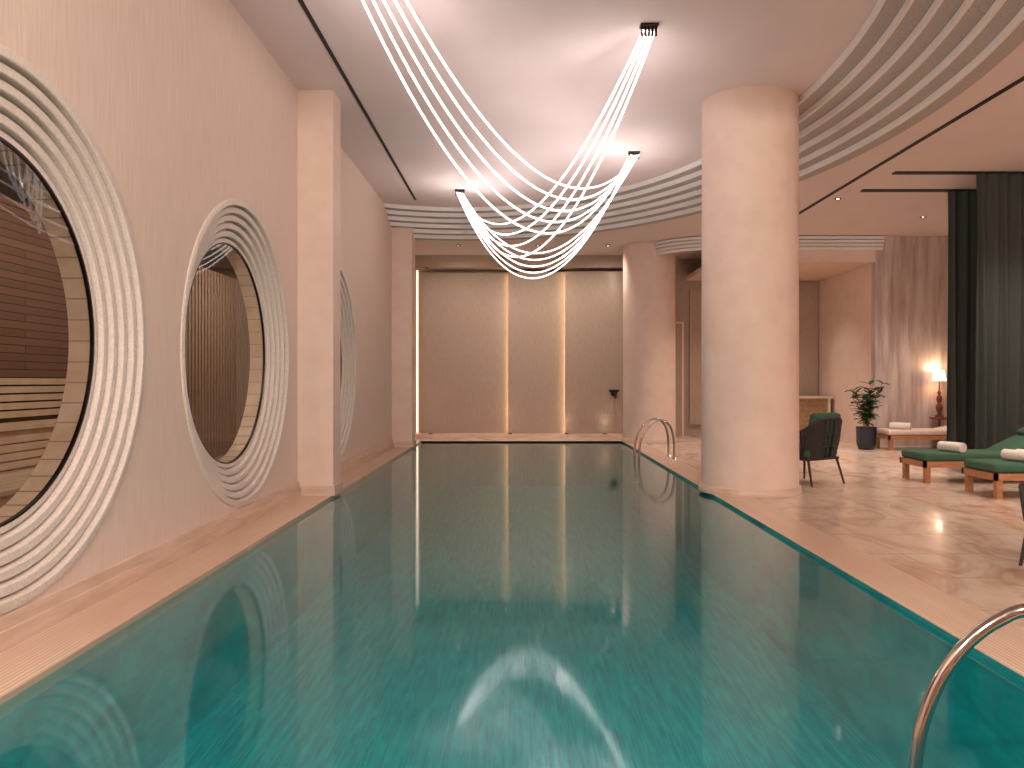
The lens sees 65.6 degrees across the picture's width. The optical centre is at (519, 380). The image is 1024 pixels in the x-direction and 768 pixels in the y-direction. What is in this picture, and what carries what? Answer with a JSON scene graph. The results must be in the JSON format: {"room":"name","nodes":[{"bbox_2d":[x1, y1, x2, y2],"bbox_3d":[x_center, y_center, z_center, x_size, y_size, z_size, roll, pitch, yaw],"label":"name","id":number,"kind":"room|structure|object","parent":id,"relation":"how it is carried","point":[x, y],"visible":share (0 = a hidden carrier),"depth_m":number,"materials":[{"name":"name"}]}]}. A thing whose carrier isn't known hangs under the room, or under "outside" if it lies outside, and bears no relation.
{"room":"indoor swimming pool","nodes":[
{"label":"indoor swimming pool","id":0,"kind":"room"},
{"bbox_2d":[0,161,237,279],"bbox_3d":[-4.180,-2.050,9.000,2.840,0.100,16.000,0,0,0],"label":"ceiling","id":1,"kind":"structure","parent":0,"point":[215,260],"depth_m":8.91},
{"bbox_2d":[0,195,249,457],"bbox_3d":[-5.635,-0.300,9.000,0.130,3.400,16.000,0,0,0],"label":"wall","id":2,"kind":"structure","parent":0,"point":[34,333],"depth_m":9.69,"materials":[{"name":"brown wood"}]},
{"bbox_2d":[0,378,65,418],"bbox_3d":[-5.560,0.185,7.600,0.060,0.490,4.800,0,0,0],"label":"sauna backrest","id":3,"kind":"object","parent":2,"relation":"attached to","point":[3,381],"visible":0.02,"depth_m":8.96,"materials":[{"name":"beige wood"}]},
{"bbox_2d":[0,0,391,615],"bbox_3d":[-2.720,-1.090,8.850,0.001,4.980,22.700,0,0,0],"label":"wall","id":4,"kind":"structure","parent":0,"point":[188,112],"depth_m":6.37,"materials":[{"name":"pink paint"}]},
{"bbox_2d":[0,44,145,614],"bbox_3d":[-2.873,-0.270,4.270,0.335,2.988,2.988,0,0,0],"label":"window surround","id":5,"kind":"object","parent":4,"relation":"attached to","point":[54,517],"visible":1,"depth_m":5.11,"materials":[{"name":"stone"}]},
{"bbox_2d":[0,482,300,652],"bbox_3d":[-2.695,1.315,3.595,0.050,0.170,12.190,0,0,0],"label":"baseboard","id":6,"kind":"structure","parent":4,"relation":"attached to","point":[18,625],"depth_m":5.33,"materials":[{"name":"stone"}]},
{"bbox_2d":[180,199,289,506],"bbox_3d":[-2.873,-0.270,7.860,0.335,2.988,2.988,0,0,0],"label":"window surround","id":7,"kind":"object","parent":4,"relation":"attached to","point":[233,226],"visible":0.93,"depth_m":8.52,"materials":[{"name":"stone"}]},
{"bbox_2d":[298,90,342,495],"bbox_3d":[-2.491,-1.079,9.920,0.458,4.959,0.450,0,0,0],"label":"pilaster","id":8,"kind":"object","parent":4,"relation":"attached to","point":[318,110],"visible":0.89,"depth_m":9.72,"materials":[{"name":"paint"}]},
{"bbox_2d":[340,266,356,459],"bbox_3d":[-2.873,-0.270,11.700,0.335,2.988,2.988,0,0,0],"label":"window surround","id":9,"kind":"object","parent":4,"relation":"attached to","point":[348,348],"visible":0.2,"depth_m":12.80,"materials":[{"name":"stone"}]},
{"bbox_2d":[340,439,393,474],"bbox_3d":[-2.695,1.315,13.485,0.050,0.170,6.670,0,0,0],"label":"baseboard","id":10,"kind":"structure","parent":4,"relation":"attached to","point":[346,465],"depth_m":13.68,"materials":[{"name":"stone"}]},
{"bbox_2d":[392,228,416,446],"bbox_3d":[-2.491,-0.950,17.100,0.458,4.700,0.550,0,0,0],"label":"pilaster","id":11,"kind":"object","parent":4,"relation":"attached to","point":[403,240],"visible":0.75,"depth_m":16.85,"materials":[{"name":"paint"}]},
{"bbox_2d":[421,272,622,433],"bbox_3d":[0.150,-0.705,19.980,5.300,4.030,0.440,0,0,0],"label":"wall","id":12,"kind":"structure","parent":0,"point":[508,352],"depth_m":19.88,"materials":[{"name":"beige paint"}]},
{"bbox_2d":[416,270,417,431],"bbox_3d":[-2.600,-0.800,20.135,0.040,4.200,0.030,0,0,0],"label":"led strip","id":13,"kind":"object","parent":12,"relation":"attached to","point":[416,270],"visible":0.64,"depth_m":20.12,"materials":[{"name":"beige plastic"}]},
{"bbox_2d":[415,433,622,437],"bbox_3d":[0.290,1.355,19.850,6.020,0.090,0.700,0,0,0],"label":"baseboard","id":14,"kind":"structure","parent":12,"relation":"attached to","point":[417,435],"depth_m":19.50,"materials":[{"name":"stone"}]},
{"bbox_2d":[229,0,877,206],"bbox_3d":[0.395,-3.560,9.300,6.250,0.001,14.000,0,0,0],"label":"ceiling","id":15,"kind":"structure","parent":0,"point":[542,74],"depth_m":9.12,"materials":[{"name":"paint"}]},
{"bbox_2d":[298,0,416,199],"bbox_3d":[-2.050,-3.554,10.300,0.040,0.012,10.600,0,0,0],"label":"trim","id":16,"kind":"structure","parent":15,"relation":"attached to","point":[301,2],"depth_m":9.45,"materials":[{"name":"black metal"}]},
{"bbox_2d":[361,0,658,278],"bbox_3d":[0.198,-2.652,10.829,3.325,1.815,8.042,0,0,0],"label":"chandelier","id":17,"kind":"object","parent":15,"relation":"hanging from","point":[631,158],"visible":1,"depth_m":8.99,"materials":[{"name":"white"}]},
{"bbox_2d":[384,0,1023,240],"bbox_3d":[1.025,-3.330,9.300,7.510,0.460,16.520,0,0,0],"label":"trim","id":18,"kind":"structure","parent":15,"relation":"attached to","point":[909,59],"depth_m":9.40,"materials":[{"name":"paint"}]},
{"bbox_2d":[609,390,618,397],"bbox_3d":[2.325,0.316,19.574,0.250,0.209,0.389,0,0,0],"label":"spout","id":19,"kind":"object","parent":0,"point":[613,392],"depth_m":19.65,"materials":[{"name":"black metal"}]},
{"bbox_2d":[415,259,818,435],"bbox_3d":[3.890,-0.850,20.275,13.220,4.500,0.150,0,0,0],"label":"wall","id":20,"kind":"structure","parent":0,"point":[685,266],"depth_m":20.20,"materials":[{"name":"beige paint"}]},
{"bbox_2d":[415,255,677,270],"bbox_3d":[0.590,-2.950,19.900,6.620,0.300,0.600,0,0,0],"label":"header","id":21,"kind":"object","parent":20,"relation":"attached to","point":[433,262],"visible":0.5,"depth_m":19.60,"materials":[{"name":"beige paint"}]},
{"bbox_2d":[675,322,683,435],"bbox_3d":[3.800,-0.050,20.124,0.700,2.900,0.132,0,0,0],"label":"door","id":22,"kind":"structure","parent":20,"relation":"in","point":[679,326],"depth_m":20.11,"materials":[{"name":"paint"}]},
{"bbox_2d":[689,290,817,423],"bbox_3d":[5.920,-0.600,20.170,3.240,3.400,0.060,0,0,0],"label":"wall panels","id":23,"kind":"object","parent":20,"relation":"attached to","point":[808,299],"visible":0.2,"depth_m":20.14,"materials":[{"name":"beige paint"}]},
{"bbox_2d":[415,436,1023,631],"bbox_3d":[3.890,1.450,8.850,13.220,0.100,22.700,0,0,0],"label":"floor","id":24,"kind":"structure","parent":0,"point":[966,546],"depth_m":8.34,"materials":[{"name":"stone"}]},
{"bbox_2d":[0,441,1023,767],"bbox_3d":[0.045,1.927,9.675,4.690,1.045,17.750,0,0,0],"label":"swimming pool","id":25,"kind":"object","parent":24,"relation":"in","point":[441,632],"visible":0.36,"depth_m":6.31,"materials":[{"name":"liquid"}]},
{"bbox_2d":[0,440,1023,719],"bbox_3d":[0.045,1.450,9.825,5.530,0.100,18.050,0,0,0],"label":"pool coping","id":26,"kind":"object","parent":25,"relation":"attached to","point":[38,654],"visible":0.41,"depth_m":5.33,"materials":[{"name":"stone"}]},
{"bbox_2d":[632,418,676,515],"bbox_3d":[2.443,1.540,14.475,0.726,1.720,0.642,0,0,0],"label":"pool ladder","id":27,"kind":"object","parent":26,"relation":"attached to","point":[636,509],"visible":0.83,"depth_m":14.20,"materials":[{"name":"silver metal"}]},
{"bbox_2d":[908,604,1023,767],"bbox_3d":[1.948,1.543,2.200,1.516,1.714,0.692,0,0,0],"label":"pool ladder","id":28,"kind":"object","parent":26,"relation":"attached to","point":[962,648],"visible":1,"depth_m":2.48,"materials":[{"name":"silver metal"}]},
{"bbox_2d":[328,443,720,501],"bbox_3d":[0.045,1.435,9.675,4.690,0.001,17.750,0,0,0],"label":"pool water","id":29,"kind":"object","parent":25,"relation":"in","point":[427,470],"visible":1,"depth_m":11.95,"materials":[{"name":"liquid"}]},
{"bbox_2d":[621,242,676,443],"bbox_3d":[2.980,-0.850,18.350,1.270,4.500,1.270,0,0,0],"label":"column","id":30,"kind":"structure","parent":24,"relation":"on","point":[649,359],"depth_m":17.83,"materials":[{"name":"paint"}]},
{"bbox_2d":[699,85,801,497],"bbox_3d":[2.930,-1.080,10.150,1.270,4.960,1.270,0,0,0],"label":"column","id":31,"kind":"structure","parent":24,"relation":"on","point":[750,301],"depth_m":9.62,"materials":[{"name":"paint"}]},
{"bbox_2d":[799,396,832,438],"bbox_3d":[6.550,0.885,19.475,2.000,1.030,0.650,0,0,0],"label":"sideboard","id":32,"kind":"object","parent":24,"relation":"on","point":[808,405],"visible":0.14,"depth_m":19.20,"materials":[{"name":"brown wicker"}]},
{"bbox_2d":[799,412,844,486],"bbox_3d":[3.966,0.915,10.924,0.817,0.977,0.776,0,0,-32],"label":"armchair","id":33,"kind":"object","parent":24,"relation":"on","point":[821,439],"visible":0.84,"depth_m":10.59,"materials":[{"name":"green fabric"}]},
{"bbox_2d":[845,380,888,449],"bbox_3d":[7.129,0.688,16.349,0.785,1.425,0.732,0,0,0],"label":"rubber plant","id":34,"kind":"object","parent":24,"relation":"on","point":[866,436],"visible":1,"depth_m":16.21,"materials":[{"name":"green plant"}]},
{"bbox_2d":[875,425,946,450],"bbox_3d":[8.400,1.054,16.300,2.000,0.692,0.700,0,0,0],"label":"sun lounger","id":35,"kind":"object","parent":24,"relation":"on","point":[938,433],"visible":0.35,"depth_m":15.96,"materials":[{"name":"beige fabric"}]},
{"bbox_2d":[889,422,911,429],"bbox_3d":[7.750,0.915,16.200,0.409,0.140,0.140,0,0,38],"label":"rolled towel","id":36,"kind":"object","parent":35,"relation":"on","point":[892,425],"visible":1,"depth_m":16.15,"materials":[{"name":"white fabric"}]},
{"bbox_2d":[929,417,946,447],"bbox_3d":[8.850,1.080,16.780,0.400,0.640,0.400,0,0,0],"label":"side table","id":37,"kind":"object","parent":24,"relation":"on","point":[938,418],"visible":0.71,"depth_m":16.74,"materials":[{"name":"brown wood"}]},
{"bbox_2d":[932,370,945,416],"bbox_3d":[8.850,0.265,16.780,0.270,0.990,0.270,0,0,0],"label":"table lamp","id":38,"kind":"object","parent":37,"relation":"on","point":[938,375],"visible":0.96,"depth_m":16.73,"materials":[{"name":"white fabric"}]},
{"bbox_2d":[900,427,1023,483],"bbox_3d":[6.500,0.997,11.170,2.000,0.806,0.700,0,0,0],"label":"sun lounger","id":39,"kind":"object","parent":24,"relation":"on","point":[928,459],"visible":0.75,"depth_m":10.95,"materials":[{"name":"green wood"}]},
{"bbox_2d":[937,441,966,452],"bbox_3d":[6.000,0.915,11.050,0.140,0.140,0.409,0,0,-17],"label":"rolled towel","id":40,"kind":"object","parent":39,"relation":"on","point":[941,445],"visible":1,"depth_m":10.98,"materials":[{"name":"white fabric"}]},
{"bbox_2d":[961,459,1023,498],"bbox_3d":[6.620,0.997,9.760,2.000,0.806,0.720,0,0,0],"label":"sun lounger","id":41,"kind":"object","parent":24,"relation":"on","point":[997,470],"visible":1,"depth_m":9.49,"materials":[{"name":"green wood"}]},
{"bbox_2d":[1000,449,1023,461],"bbox_3d":[6.100,0.915,9.750,0.140,0.140,0.409,0,0,-11],"label":"rolled towel","id":42,"kind":"object","parent":41,"relation":"on","point":[1006,454],"visible":1,"depth_m":9.75,"materials":[{"name":"white fabric"}]},
{"bbox_2d":[1018,483,1023,565],"bbox_3d":[4.185,0.938,5.760,0.746,0.930,0.781,0,0,-11],"label":"armchair","id":43,"kind":"object","parent":24,"relation":"on","point":[1021,485],"visible":1,"depth_m":6.03,"materials":[{"name":"metal"}]},
{"bbox_2d":[415,41,1023,258],"bbox_3d":[3.885,-3.100,8.845,13.230,0.001,22.710,0,0,0],"label":"ceiling","id":44,"kind":"structure","parent":0,"point":[990,137],"depth_m":12.61,"materials":[{"name":"paint"}]},
{"bbox_2d":[799,76,1023,213],"bbox_3d":[5.150,-3.094,7.100,0.060,0.012,16.200,0,0,0],"label":"trim","id":45,"kind":"structure","parent":44,"relation":"attached to","point":[1021,79],"depth_m":10.04,"materials":[{"name":"black metal"}]},
{"bbox_2d":[860,189,976,191],"bbox_3d":[7.925,-3.090,12.910,4.750,0.020,0.120,0,0,0],"label":"track","id":46,"kind":"object","parent":44,"relation":"attached to","point":[864,190],"depth_m":12.85,"materials":[{"name":"black metal"}]},
{"bbox_2d":[892,171,1023,174],"bbox_3d":[7.925,-3.090,11.810,4.750,0.020,0.120,0,0,0],"label":"track","id":47,"kind":"object","parent":44,"relation":"attached to","point":[896,172],"depth_m":11.75,"materials":[{"name":"black metal"}]},
{"bbox_2d":[947,191,976,448],"bbox_3d":[8.625,-0.848,12.910,3.390,4.465,0.137,0,0,0],"label":"curtain","id":48,"kind":"object","parent":44,"relation":"hanging from","point":[962,206],"visible":0.31,"depth_m":12.91,"materials":[{"name":"fabric"}]},
{"bbox_2d":[975,173,1023,448],"bbox_3d":[8.535,-0.848,11.810,3.550,4.465,0.137,0,0,0],"label":"curtain","id":49,"kind":"object","parent":44,"relation":"hanging from","point":[999,374],"visible":0.89,"depth_m":11.81,"materials":[{"name":"fabric"}]},
{"bbox_2d":[685,263,869,280],"bbox_3d":[5.900,-2.600,18.700,3.400,0.100,3.000,0,0,0],"label":"ceiling","id":50,"kind":"structure","parent":0,"point":[807,271],"depth_m":18.50,"materials":[{"name":"paint"}]},
{"bbox_2d":[819,263,870,442],"bbox_3d":[7.700,-0.850,18.700,0.200,4.500,3.000,0,0,0],"label":"wall","id":51,"kind":"structure","parent":0,"point":[845,297],"depth_m":18.56,"materials":[{"name":"paint"}]},
{"bbox_2d":[871,236,947,445],"bbox_3d":[9.050,-0.850,17.099,2.900,4.500,0.202,0,0,0],"label":"wall","id":52,"kind":"structure","parent":0,"point":[909,276],"depth_m":17.00,"materials":[{"name":"fabric"}]},
{"bbox_2d":[654,236,883,262],"bbox_3d":[5.245,-2.825,17.173,5.010,0.550,1.053,0,0,12],"label":"header","id":53,"kind":"object","parent":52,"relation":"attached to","point":[812,249],"visible":0.62,"depth_m":17.00,"materials":[{"name":"paint"}]},
{"bbox_3d":[-4.180,1.450,9.000,2.840,0.100,16.000,0,0,0],"label":"floor","id":54,"kind":"structure","parent":0,"visible":0},
{"bbox_2d":[0,419,56,507],"bbox_3d":[-4.884,0.925,7.500,1.352,0.950,5.800,0,0,0],"label":"bench","id":55,"kind":"object","parent":54,"relation":"on","point":[23,444],"visible":0.05,"depth_m":7.96,"materials":[{"name":"beige wood"}]}
]}

